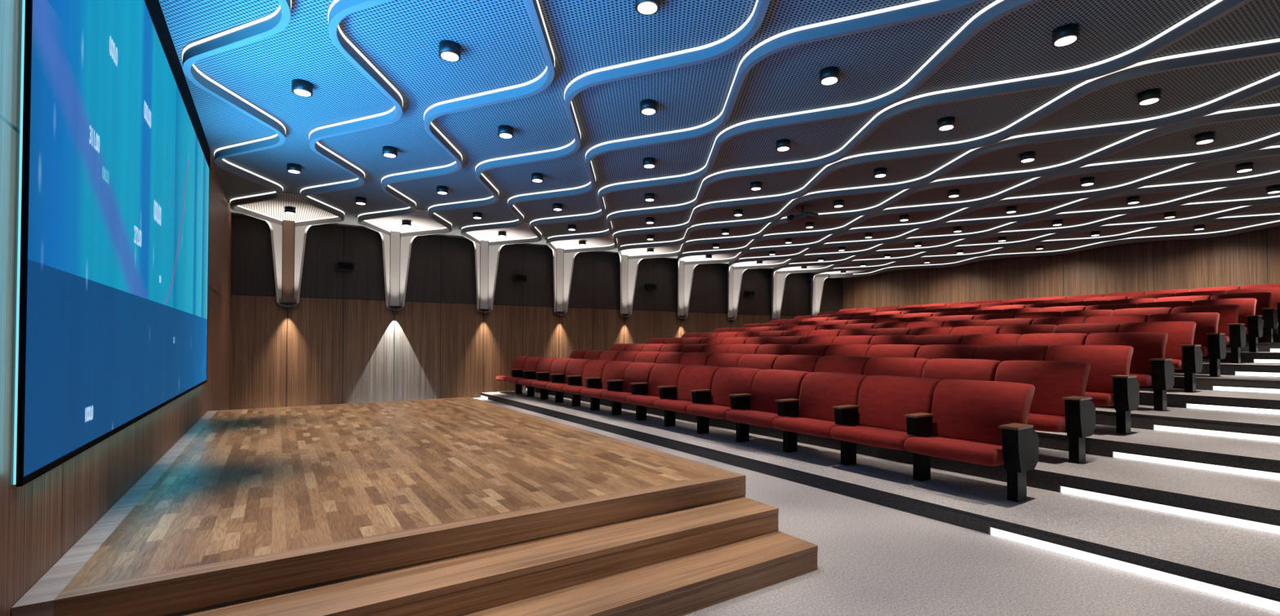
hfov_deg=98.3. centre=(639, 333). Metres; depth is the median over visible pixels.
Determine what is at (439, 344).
wall
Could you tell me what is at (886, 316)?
seat
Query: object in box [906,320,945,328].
seat
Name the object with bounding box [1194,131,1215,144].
downlight
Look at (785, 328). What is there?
seat
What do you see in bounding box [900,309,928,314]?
seat
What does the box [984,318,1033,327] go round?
seat
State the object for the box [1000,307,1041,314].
seat
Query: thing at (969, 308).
seat
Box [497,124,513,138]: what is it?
recessed light
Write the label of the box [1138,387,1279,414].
floor
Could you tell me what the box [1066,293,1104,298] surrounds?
seat
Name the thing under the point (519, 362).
seat
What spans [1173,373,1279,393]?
floor
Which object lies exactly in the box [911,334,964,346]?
seat
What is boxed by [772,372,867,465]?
seat
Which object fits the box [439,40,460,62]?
ceiling light
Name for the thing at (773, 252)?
recessed light
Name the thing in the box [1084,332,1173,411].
seat
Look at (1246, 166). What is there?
recessed light
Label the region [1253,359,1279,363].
step light
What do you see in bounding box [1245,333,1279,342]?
floor
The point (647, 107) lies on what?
downlight
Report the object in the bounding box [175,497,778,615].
step
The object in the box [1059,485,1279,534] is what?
step light
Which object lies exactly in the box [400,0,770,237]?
ceiling light strip
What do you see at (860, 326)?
seat
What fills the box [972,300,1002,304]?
seat
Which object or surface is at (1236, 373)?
step light
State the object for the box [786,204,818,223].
projector
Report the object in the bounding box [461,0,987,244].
ceiling light strip
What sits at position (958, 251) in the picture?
recessed light
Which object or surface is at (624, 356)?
seat
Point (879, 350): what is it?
seat
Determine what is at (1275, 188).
recessed light
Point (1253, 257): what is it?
wall
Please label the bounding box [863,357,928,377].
seat
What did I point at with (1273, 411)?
step light
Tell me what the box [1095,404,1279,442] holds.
floor
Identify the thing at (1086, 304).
seat
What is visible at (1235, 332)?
seat
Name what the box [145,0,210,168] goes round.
trim
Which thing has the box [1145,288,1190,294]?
seat
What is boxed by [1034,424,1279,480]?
floor
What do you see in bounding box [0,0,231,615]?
wall
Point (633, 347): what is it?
seat
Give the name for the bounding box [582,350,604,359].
seat
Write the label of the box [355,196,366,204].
recessed light
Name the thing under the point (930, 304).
seat
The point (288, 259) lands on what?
column
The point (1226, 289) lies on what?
seat
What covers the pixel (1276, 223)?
ceiling light strip
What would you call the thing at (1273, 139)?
ceiling light strip
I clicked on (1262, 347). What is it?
floor
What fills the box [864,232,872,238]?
recessed light
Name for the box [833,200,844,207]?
recessed light
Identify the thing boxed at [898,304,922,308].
seat
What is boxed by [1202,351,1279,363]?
floor
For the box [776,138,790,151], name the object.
recessed light
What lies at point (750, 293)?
grille
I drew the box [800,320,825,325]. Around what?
seat
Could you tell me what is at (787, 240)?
recessed light
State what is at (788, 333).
seat
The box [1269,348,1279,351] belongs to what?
step light
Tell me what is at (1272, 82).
ceiling light strip
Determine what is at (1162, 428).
step light
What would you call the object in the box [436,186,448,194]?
recessed light
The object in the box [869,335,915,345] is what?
seat
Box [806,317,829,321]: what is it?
seat
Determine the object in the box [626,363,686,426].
seat
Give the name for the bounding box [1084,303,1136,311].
seat
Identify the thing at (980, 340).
seat
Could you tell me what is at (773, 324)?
seat
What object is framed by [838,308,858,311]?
seat
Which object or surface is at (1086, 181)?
recessed light
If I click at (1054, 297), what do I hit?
seat
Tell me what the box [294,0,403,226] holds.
ceiling light strip
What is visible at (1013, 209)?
recessed light
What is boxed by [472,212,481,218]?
recessed light
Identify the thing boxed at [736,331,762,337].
seat
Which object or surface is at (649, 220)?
recessed light
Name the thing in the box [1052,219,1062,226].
recessed light
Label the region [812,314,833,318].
seat
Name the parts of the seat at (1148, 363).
backrest, seat, leg, armrest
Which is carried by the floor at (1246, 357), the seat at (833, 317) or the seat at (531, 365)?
the seat at (833, 317)
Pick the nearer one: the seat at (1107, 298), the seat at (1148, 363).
the seat at (1148, 363)
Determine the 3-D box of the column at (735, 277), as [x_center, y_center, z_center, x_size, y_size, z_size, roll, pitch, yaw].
[4.086,-1.486,18.964,1.846,1.982,2.516,0,-1,0]
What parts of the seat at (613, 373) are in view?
seat, armrest, leg, backrest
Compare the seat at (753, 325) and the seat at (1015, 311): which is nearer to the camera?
the seat at (1015, 311)
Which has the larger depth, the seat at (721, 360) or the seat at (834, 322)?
the seat at (834, 322)
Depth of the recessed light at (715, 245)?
15.62 m
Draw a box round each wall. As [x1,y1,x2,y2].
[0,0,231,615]
[229,224,843,404]
[842,226,1279,326]
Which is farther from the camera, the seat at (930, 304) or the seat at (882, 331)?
the seat at (930, 304)
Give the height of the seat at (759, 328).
0.994 m
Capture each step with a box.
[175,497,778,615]
[462,531,817,615]
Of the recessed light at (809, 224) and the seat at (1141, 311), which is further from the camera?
the recessed light at (809, 224)
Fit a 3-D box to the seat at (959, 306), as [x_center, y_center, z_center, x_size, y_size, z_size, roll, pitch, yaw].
[9.706,-0.383,16.608,0.797,0.994,0.902,1,-1,-33]
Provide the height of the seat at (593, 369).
0.994 m
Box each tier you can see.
[480,390,1279,611]
[526,386,1279,534]
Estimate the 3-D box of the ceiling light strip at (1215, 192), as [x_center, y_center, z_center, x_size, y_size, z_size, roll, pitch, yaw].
[8.698,-2.510,12.964,0.900,0.137,17.945,1,-1,-33]
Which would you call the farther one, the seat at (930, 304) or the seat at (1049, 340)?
the seat at (930, 304)
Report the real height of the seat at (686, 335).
0.994 m
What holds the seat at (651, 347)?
on the floor at (1261, 455)
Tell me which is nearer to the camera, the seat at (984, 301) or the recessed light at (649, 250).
the recessed light at (649, 250)
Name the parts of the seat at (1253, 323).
backrest, leg, armrest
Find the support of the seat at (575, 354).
on the tier at (1255, 499)
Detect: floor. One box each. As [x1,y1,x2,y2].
[474,397,1279,615]
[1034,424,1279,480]
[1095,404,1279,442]
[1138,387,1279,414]
[1173,361,1279,377]
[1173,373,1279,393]
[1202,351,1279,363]
[1226,342,1279,352]
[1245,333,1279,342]
[1262,326,1278,333]
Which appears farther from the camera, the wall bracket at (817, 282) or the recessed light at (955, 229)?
the wall bracket at (817, 282)
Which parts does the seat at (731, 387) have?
seat, backrest, armrest, leg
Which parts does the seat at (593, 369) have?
seat, armrest, leg, backrest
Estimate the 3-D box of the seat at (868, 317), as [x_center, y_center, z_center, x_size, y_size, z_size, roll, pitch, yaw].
[6.587,-0.043,16.578,0.797,0.994,0.902,1,-1,-33]
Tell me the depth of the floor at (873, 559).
3.58 m
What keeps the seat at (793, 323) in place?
on the floor at (1226, 368)
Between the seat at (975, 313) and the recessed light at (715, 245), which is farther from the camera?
the recessed light at (715, 245)
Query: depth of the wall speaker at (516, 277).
15.52 m
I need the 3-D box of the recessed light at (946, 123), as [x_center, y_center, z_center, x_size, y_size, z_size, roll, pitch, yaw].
[3.845,-2.627,6.944,0.196,0.108,0.196,1,-1,-33]
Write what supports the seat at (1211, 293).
on the floor at (1276, 336)
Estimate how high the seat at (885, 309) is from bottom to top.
0.994 m
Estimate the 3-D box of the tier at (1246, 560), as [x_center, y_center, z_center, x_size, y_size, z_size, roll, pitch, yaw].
[1.153,1.567,7.911,1.314,0.134,17.998,1,-1,-33]
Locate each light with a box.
[13,0,25,484]
[284,207,295,213]
[286,163,301,173]
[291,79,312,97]
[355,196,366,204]
[382,146,397,157]
[401,220,411,226]
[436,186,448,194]
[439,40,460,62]
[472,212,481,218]
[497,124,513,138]
[497,231,506,236]
[531,173,543,182]
[552,203,562,210]
[567,224,576,231]
[578,240,586,245]
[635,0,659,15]
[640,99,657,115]
[643,157,655,168]
[644,193,654,201]
[645,217,654,223]
[646,235,653,239]
[647,248,653,253]
[705,254,711,258]
[712,243,719,248]
[721,228,729,234]
[733,208,742,216]
[750,181,761,190]
[768,250,775,255]
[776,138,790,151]
[784,238,791,243]
[804,222,813,228]
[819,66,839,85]
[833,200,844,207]
[838,246,844,251]
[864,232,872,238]
[873,167,887,177]
[884,253,890,257]
[899,214,909,221]
[914,241,921,246]
[937,116,955,130]
[947,189,959,197]
[952,226,962,232]
[955,249,964,253]
[989,526,1279,612]
[997,236,1006,241]
[1005,205,1017,213]
[1019,151,1035,162]
[1035,245,1044,249]
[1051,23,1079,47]
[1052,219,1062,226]
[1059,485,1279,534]
[1080,177,1094,186]
[1090,231,1100,235]
[1111,451,1279,479]
[1126,195,1140,204]
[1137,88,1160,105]
[1152,424,1279,442]
[1163,211,1176,218]
[1185,403,1279,414]
[1193,224,1204,230]
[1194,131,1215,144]
[1212,386,1279,393]
[1234,371,1279,377]
[1235,162,1253,173]
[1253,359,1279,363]
[1266,185,1279,193]
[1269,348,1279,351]
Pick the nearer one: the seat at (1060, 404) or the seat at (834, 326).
the seat at (1060, 404)
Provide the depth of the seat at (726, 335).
15.91 m
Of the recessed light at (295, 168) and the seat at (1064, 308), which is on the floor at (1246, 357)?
the seat at (1064, 308)
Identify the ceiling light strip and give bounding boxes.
[182,0,291,225]
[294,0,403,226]
[357,0,555,235]
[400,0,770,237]
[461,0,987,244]
[488,0,1042,245]
[546,0,1252,252]
[564,37,1279,253]
[617,71,1279,258]
[628,102,1279,259]
[676,131,1279,264]
[684,144,1279,265]
[727,169,1279,268]
[733,178,1279,269]
[771,195,1279,273]
[777,202,1279,274]
[810,213,1279,277]
[827,219,1279,278]
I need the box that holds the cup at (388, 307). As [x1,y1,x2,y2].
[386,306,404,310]
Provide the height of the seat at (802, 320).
0.994 m
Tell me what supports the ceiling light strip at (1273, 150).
attached to the ceiling
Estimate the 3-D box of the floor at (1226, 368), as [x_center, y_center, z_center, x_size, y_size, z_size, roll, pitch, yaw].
[7.722,1.129,12.235,1.314,1.157,17.998,1,-1,-33]
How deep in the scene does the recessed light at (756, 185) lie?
9.63 m
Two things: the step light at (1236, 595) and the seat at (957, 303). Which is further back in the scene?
the seat at (957, 303)
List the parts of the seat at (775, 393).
seat, backrest, armrest, leg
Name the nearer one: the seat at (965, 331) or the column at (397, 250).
the seat at (965, 331)
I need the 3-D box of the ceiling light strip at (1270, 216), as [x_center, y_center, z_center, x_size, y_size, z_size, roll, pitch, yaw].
[11.537,-2.479,14.829,0.900,0.137,17.945,1,-1,-33]
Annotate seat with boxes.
[495,355,530,394]
[506,356,542,396]
[518,357,557,399]
[531,358,573,403]
[546,359,591,406]
[562,360,611,410]
[568,350,589,359]
[580,360,632,415]
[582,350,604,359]
[598,350,622,361]
[601,362,657,420]
[609,343,630,351]
[615,351,639,362]
[625,343,646,351]
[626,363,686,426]
[634,351,662,363]
[641,343,664,351]
[647,337,667,344]
[653,364,721,434]
[655,351,686,364]
[660,343,684,352]
[663,337,684,344]
[679,352,713,365]
[680,337,703,344]
[680,343,707,352]
[681,333,701,337]
[686,367,760,442]
[697,332,720,337]
[700,337,724,344]
[702,343,733,353]
[706,353,744,367]
[712,328,732,332]
[716,332,739,337]
[721,337,749,344]
[725,369,809,453]
[728,344,762,354]
[729,327,751,332]
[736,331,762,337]
[737,354,780,369]
[742,323,762,327]
[744,337,774,344]
[749,326,773,331]
[755,344,793,355]
[758,330,785,337]
[760,322,781,326]
[768,319,789,323]
[769,325,794,331]
[770,336,803,345]
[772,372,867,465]
[773,355,821,373]
[778,321,802,326]
[782,330,812,337]
[786,318,808,322]
[787,344,830,356]
[791,324,818,330]
[793,315,813,319]
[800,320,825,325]
[800,336,837,345]
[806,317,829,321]
[808,329,842,336]
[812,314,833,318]
[813,355,871,374]
[816,324,845,329]
[817,311,836,315]
[822,320,849,324]
[824,344,872,357]
[827,316,852,320]
[831,313,854,317]
[831,375,941,481]
[832,335,873,344]
[835,311,856,314]
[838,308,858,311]
[838,328,875,336]
[843,323,875,329]
[847,319,876,324]
[850,315,877,319]
[853,311,877,316]
[855,309,878,313]
[857,306,878,311]
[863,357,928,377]
[866,344,921,358]
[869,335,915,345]
[871,328,912,336]
[872,322,909,328]
[874,317,906,324]
[875,311,902,315]
[875,314,904,319]
[876,308,901,312]
[877,306,899,309]
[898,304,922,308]
[899,306,925,311]
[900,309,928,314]
[902,312,933,318]
[903,316,939,322]
[904,379,1038,502]
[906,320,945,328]
[908,327,954,336]
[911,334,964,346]
[915,344,979,359]
[921,303,946,306]
[922,358,1000,381]
[924,305,952,310]
[928,307,958,313]
[932,311,965,316]
[937,315,975,321]
[942,320,986,327]
[946,302,973,306]
[951,303,981,308]
[951,325,1001,335]
[957,306,991,311]
[960,333,1021,346]
[964,309,1002,315]
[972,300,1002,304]
[973,313,1016,320]
[974,345,1048,362]
[980,302,1013,306]
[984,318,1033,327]
[989,304,1026,310]
[995,360,1095,463]
[998,324,1057,335]
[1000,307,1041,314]
[1001,297,1033,302]
[1012,300,1048,305]
[1013,311,1061,319]
[1017,333,1088,346]
[1024,302,1064,308]
[1031,316,1087,325]
[1032,296,1067,300]
[1040,306,1086,312]
[1044,345,1139,434]
[1046,297,1085,303]
[1053,323,1120,334]
[1060,309,1113,317]
[1063,300,1108,306]
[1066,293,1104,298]
[1084,296,1128,301]
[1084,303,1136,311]
[1084,314,1148,324]
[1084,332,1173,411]
[1103,291,1145,297]
[1106,297,1156,304]
[1111,307,1172,315]
[1119,321,1202,392]
[1127,293,1174,299]
[1135,301,1192,308]
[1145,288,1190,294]
[1146,312,1226,376]
[1155,295,1210,302]
[1171,304,1245,363]
[1173,290,1226,297]
[1190,286,1239,293]
[1191,297,1262,352]
[1210,292,1277,342]
[1226,287,1279,333]
[1240,283,1279,288]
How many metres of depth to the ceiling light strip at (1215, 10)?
6.01 m
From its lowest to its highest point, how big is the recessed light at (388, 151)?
0.108 m
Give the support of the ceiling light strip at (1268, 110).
attached to the ceiling
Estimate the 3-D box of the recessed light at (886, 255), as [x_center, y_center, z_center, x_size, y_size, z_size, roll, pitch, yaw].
[7.796,-2.449,17.429,0.196,0.108,0.196,1,-1,-33]
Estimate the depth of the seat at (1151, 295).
13.18 m
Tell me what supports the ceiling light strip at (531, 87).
attached to the ceiling
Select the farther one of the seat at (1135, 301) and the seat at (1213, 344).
the seat at (1135, 301)
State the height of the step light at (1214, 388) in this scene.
0.062 m
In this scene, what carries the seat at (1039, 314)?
on the floor at (1226, 368)
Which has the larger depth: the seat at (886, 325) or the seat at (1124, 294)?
the seat at (1124, 294)
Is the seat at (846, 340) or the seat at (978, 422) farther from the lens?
the seat at (846, 340)
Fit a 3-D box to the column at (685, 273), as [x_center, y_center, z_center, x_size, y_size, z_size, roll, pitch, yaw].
[2.193,-1.507,17.720,1.846,1.982,2.516,0,-1,0]
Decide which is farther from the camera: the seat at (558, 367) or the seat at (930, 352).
the seat at (558, 367)
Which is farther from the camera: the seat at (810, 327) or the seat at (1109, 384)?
the seat at (810, 327)
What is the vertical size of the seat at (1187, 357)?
0.994 m
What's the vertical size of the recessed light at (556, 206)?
0.108 m
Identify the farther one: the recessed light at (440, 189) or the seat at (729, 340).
the seat at (729, 340)
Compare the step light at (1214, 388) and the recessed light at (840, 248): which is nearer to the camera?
the step light at (1214, 388)
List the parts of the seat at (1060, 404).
backrest, seat, leg, armrest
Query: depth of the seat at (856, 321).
15.26 m
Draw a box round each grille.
[337,262,352,269]
[515,275,526,280]
[648,284,656,288]
[748,291,754,295]
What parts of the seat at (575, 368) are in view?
seat, armrest, leg, backrest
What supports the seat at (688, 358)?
on the tier at (1255, 499)
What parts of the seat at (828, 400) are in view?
seat, backrest, armrest, leg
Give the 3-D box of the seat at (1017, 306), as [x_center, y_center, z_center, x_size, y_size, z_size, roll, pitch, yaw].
[9.540,-0.249,14.472,0.797,0.994,0.902,1,-1,-33]
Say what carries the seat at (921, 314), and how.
on the floor at (1246, 357)
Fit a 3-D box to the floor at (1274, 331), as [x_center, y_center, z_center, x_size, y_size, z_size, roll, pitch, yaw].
[12.590,0.842,15.439,2.484,1.839,17.998,1,-1,-33]
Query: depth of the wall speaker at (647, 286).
17.98 m
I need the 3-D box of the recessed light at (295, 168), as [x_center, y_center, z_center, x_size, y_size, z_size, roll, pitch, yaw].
[-5.454,-2.597,8.724,0.196,0.108,0.196,1,-1,-33]
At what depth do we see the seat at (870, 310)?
19.51 m
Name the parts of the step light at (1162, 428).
frame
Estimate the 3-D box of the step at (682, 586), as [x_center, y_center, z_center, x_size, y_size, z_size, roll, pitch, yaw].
[-0.524,1.466,2.737,3.843,0.159,0.338,1,-1,-33]
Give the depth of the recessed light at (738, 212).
11.62 m
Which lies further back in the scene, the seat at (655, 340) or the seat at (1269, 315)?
the seat at (655, 340)
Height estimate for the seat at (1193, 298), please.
0.994 m
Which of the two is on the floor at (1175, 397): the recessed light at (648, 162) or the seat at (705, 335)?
the seat at (705, 335)
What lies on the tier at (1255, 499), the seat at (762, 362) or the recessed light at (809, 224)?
the seat at (762, 362)
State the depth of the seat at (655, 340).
16.60 m
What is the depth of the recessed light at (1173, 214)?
11.86 m
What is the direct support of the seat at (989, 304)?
on the floor at (1276, 336)
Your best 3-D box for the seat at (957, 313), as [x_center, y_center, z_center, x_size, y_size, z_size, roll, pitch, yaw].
[7.981,-0.079,14.457,0.797,0.994,0.902,1,-1,-33]
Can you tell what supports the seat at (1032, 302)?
on the floor at (1276, 336)
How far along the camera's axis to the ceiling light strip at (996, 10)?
6.59 m
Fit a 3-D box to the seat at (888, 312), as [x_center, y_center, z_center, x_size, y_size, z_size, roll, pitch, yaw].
[7.682,-0.201,17.300,0.797,0.994,0.902,1,-1,-33]
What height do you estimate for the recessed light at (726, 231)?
0.108 m
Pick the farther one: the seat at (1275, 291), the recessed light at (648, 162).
the seat at (1275, 291)
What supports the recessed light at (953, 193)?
in the ceiling
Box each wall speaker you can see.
[335,262,355,271]
[512,274,527,282]
[644,284,657,290]
[744,290,755,296]
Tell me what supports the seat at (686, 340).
on the floor at (1143, 418)
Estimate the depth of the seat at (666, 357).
11.61 m
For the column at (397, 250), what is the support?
attached to the wall at (439, 344)
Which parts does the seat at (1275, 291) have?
backrest, armrest, leg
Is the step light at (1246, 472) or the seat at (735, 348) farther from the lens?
the seat at (735, 348)
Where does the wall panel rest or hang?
attached to the wall at (439, 344)
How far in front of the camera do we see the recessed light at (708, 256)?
17.62 m
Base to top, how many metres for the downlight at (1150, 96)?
0.108 m
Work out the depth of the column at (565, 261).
16.36 m
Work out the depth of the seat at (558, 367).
12.72 m
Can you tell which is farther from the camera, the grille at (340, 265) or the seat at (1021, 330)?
the grille at (340, 265)
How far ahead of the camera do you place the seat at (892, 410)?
5.82 m
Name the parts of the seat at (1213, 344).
backrest, seat, leg, armrest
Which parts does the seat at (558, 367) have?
seat, armrest, leg, backrest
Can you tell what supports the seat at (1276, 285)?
on the floor at (1274, 331)
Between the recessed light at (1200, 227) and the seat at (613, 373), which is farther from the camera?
the recessed light at (1200, 227)
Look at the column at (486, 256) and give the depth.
15.11 m
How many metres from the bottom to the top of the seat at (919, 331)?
0.994 m
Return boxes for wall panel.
[229,214,322,409]
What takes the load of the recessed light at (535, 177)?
in the ceiling
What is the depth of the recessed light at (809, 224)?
12.87 m
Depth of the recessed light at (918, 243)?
15.35 m
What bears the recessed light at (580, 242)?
in the ceiling
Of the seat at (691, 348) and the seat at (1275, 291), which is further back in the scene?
the seat at (691, 348)
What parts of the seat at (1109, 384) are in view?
backrest, seat, leg, armrest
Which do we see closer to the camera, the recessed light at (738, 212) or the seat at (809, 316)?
the recessed light at (738, 212)
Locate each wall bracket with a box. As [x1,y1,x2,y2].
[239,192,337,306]
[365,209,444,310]
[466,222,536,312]
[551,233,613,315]
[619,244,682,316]
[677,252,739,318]
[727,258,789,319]
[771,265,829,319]
[810,270,866,315]
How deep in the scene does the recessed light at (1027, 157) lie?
8.12 m
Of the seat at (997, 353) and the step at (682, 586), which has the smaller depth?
the step at (682, 586)
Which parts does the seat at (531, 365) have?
seat, armrest, leg, backrest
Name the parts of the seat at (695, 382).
seat, backrest, armrest, leg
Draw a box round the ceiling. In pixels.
[158,0,1279,275]
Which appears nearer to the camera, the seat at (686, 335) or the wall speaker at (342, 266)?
the wall speaker at (342, 266)
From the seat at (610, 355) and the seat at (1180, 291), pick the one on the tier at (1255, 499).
the seat at (610, 355)
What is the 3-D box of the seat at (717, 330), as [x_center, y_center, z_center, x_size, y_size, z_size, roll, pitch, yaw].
[2.540,0.322,17.961,0.797,0.994,0.902,1,-1,-33]
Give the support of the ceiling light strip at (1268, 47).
attached to the ceiling
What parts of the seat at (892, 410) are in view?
seat, backrest, armrest, leg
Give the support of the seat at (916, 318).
on the floor at (1226, 368)
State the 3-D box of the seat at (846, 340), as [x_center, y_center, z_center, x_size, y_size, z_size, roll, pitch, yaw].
[4.066,0.542,10.861,0.797,0.994,0.902,1,-1,-33]
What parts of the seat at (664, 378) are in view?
seat, backrest, armrest, leg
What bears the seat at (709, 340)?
on the floor at (1143, 418)
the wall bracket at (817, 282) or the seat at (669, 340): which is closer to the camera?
the seat at (669, 340)
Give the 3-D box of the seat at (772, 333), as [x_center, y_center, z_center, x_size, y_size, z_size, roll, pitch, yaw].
[3.303,0.432,14.411,0.797,0.994,0.902,1,-1,-33]
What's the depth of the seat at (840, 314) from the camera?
18.80 m
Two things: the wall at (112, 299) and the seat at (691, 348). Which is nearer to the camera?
the wall at (112, 299)
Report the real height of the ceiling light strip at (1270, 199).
0.137 m
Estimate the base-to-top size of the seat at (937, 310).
0.994 m
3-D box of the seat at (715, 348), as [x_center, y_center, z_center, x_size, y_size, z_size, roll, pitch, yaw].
[1.578,0.737,12.260,0.797,0.994,0.902,1,-1,-33]
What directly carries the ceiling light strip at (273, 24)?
attached to the ceiling
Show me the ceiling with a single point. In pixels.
(498, 41)
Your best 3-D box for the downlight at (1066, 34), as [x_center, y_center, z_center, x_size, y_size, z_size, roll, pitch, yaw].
[3.804,-2.661,4.945,0.196,0.108,0.196,1,-1,-33]
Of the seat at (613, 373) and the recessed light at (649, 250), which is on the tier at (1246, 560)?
the seat at (613, 373)
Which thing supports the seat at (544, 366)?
on the tier at (1246, 560)
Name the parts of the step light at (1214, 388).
frame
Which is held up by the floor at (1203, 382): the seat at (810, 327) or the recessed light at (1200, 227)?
the seat at (810, 327)
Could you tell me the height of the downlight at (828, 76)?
0.108 m
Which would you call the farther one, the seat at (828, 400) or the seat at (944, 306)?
the seat at (944, 306)
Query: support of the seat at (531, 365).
on the tier at (1246, 560)
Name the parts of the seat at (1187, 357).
backrest, seat, leg, armrest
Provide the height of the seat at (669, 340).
0.994 m
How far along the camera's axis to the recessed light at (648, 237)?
14.38 m
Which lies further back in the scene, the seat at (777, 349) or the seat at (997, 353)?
the seat at (777, 349)
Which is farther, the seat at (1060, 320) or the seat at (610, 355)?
the seat at (610, 355)
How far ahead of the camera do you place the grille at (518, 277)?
15.54 m
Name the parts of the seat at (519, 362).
seat, armrest, leg, backrest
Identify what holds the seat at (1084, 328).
on the floor at (1175, 397)
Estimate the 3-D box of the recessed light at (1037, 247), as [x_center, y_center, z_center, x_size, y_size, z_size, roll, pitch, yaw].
[11.500,-2.475,15.917,0.196,0.108,0.196,1,-1,-33]
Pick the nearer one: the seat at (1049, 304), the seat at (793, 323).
the seat at (1049, 304)
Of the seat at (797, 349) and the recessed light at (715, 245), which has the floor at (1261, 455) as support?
the seat at (797, 349)
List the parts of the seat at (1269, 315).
backrest, leg, armrest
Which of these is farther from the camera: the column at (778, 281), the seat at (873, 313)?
the column at (778, 281)
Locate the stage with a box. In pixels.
[10,397,745,615]
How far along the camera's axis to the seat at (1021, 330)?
9.56 m
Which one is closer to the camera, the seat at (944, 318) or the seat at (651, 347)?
the seat at (944, 318)
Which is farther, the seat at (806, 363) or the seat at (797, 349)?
the seat at (797, 349)
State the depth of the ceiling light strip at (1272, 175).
11.50 m
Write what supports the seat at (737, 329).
on the floor at (1203, 382)
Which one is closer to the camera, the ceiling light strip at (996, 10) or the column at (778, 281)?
the ceiling light strip at (996, 10)
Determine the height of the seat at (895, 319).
0.994 m
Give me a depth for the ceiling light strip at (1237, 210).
13.80 m
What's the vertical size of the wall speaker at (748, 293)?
0.190 m
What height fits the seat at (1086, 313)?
0.994 m
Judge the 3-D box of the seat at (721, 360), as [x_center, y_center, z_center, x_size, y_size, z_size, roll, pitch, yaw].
[1.412,0.871,10.124,0.797,0.994,0.902,1,-1,-33]
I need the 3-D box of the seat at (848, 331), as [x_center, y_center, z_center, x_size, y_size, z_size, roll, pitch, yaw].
[4.697,0.396,12.290,0.797,0.994,0.902,1,-1,-33]
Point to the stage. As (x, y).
(247, 504)
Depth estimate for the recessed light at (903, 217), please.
12.12 m
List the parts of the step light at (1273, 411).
frame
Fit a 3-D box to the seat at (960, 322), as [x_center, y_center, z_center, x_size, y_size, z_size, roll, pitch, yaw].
[6.721,0.214,11.599,0.797,0.994,0.902,1,-1,-33]
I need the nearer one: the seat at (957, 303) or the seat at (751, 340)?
the seat at (751, 340)
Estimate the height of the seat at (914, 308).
0.994 m
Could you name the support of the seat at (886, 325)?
on the floor at (1203, 382)
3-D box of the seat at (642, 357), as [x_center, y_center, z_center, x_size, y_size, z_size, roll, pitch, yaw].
[0.018,0.907,12.245,0.797,0.994,0.902,1,-1,-33]
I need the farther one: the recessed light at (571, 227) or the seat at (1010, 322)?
the recessed light at (571, 227)
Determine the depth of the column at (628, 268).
17.62 m
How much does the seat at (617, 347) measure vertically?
0.994 m
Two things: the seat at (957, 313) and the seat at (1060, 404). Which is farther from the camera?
the seat at (957, 313)
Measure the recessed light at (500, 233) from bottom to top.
0.108 m
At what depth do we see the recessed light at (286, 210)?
11.41 m
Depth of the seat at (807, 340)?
11.65 m
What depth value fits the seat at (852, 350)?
9.51 m
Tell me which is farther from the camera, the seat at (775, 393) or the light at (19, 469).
the seat at (775, 393)
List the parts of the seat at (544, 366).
seat, armrest, leg, backrest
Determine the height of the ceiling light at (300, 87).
0.108 m
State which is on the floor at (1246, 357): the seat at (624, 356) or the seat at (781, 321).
the seat at (781, 321)
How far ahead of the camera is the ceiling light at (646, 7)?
4.43 m
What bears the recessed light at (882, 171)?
in the ceiling
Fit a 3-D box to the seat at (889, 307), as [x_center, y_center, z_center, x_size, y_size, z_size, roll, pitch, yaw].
[8.943,-0.493,20.158,0.797,0.994,0.902,1,-1,-33]
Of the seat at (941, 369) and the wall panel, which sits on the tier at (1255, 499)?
the seat at (941, 369)
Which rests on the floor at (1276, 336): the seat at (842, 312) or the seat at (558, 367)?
the seat at (842, 312)
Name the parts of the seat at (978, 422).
seat, backrest, leg, armrest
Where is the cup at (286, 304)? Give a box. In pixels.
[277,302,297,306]
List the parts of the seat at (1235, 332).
backrest, seat, leg, armrest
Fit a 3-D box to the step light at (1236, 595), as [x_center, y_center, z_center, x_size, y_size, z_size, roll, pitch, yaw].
[3.518,1.520,3.113,0.010,0.062,2.882,1,-1,-33]
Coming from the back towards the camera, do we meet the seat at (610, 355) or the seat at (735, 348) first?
the seat at (610, 355)
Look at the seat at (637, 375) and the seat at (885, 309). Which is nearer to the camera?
the seat at (637, 375)
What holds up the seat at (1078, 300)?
on the floor at (1276, 336)
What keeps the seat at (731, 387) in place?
on the tier at (1246, 560)
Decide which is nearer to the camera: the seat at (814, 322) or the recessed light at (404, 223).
the recessed light at (404, 223)
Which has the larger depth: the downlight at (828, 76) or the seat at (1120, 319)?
the seat at (1120, 319)
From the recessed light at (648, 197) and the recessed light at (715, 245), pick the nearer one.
the recessed light at (648, 197)
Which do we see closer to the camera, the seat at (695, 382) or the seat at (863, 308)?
the seat at (695, 382)
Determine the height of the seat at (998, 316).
0.994 m
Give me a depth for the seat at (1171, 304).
11.02 m
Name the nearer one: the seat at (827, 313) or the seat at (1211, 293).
the seat at (1211, 293)
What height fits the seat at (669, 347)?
0.994 m
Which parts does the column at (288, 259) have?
plate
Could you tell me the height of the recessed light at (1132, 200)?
0.108 m
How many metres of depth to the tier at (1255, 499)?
5.01 m
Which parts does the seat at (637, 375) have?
seat, armrest, backrest, leg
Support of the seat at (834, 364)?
on the tier at (1255, 499)
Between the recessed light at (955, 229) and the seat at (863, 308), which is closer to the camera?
the recessed light at (955, 229)
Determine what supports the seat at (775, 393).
on the tier at (1246, 560)

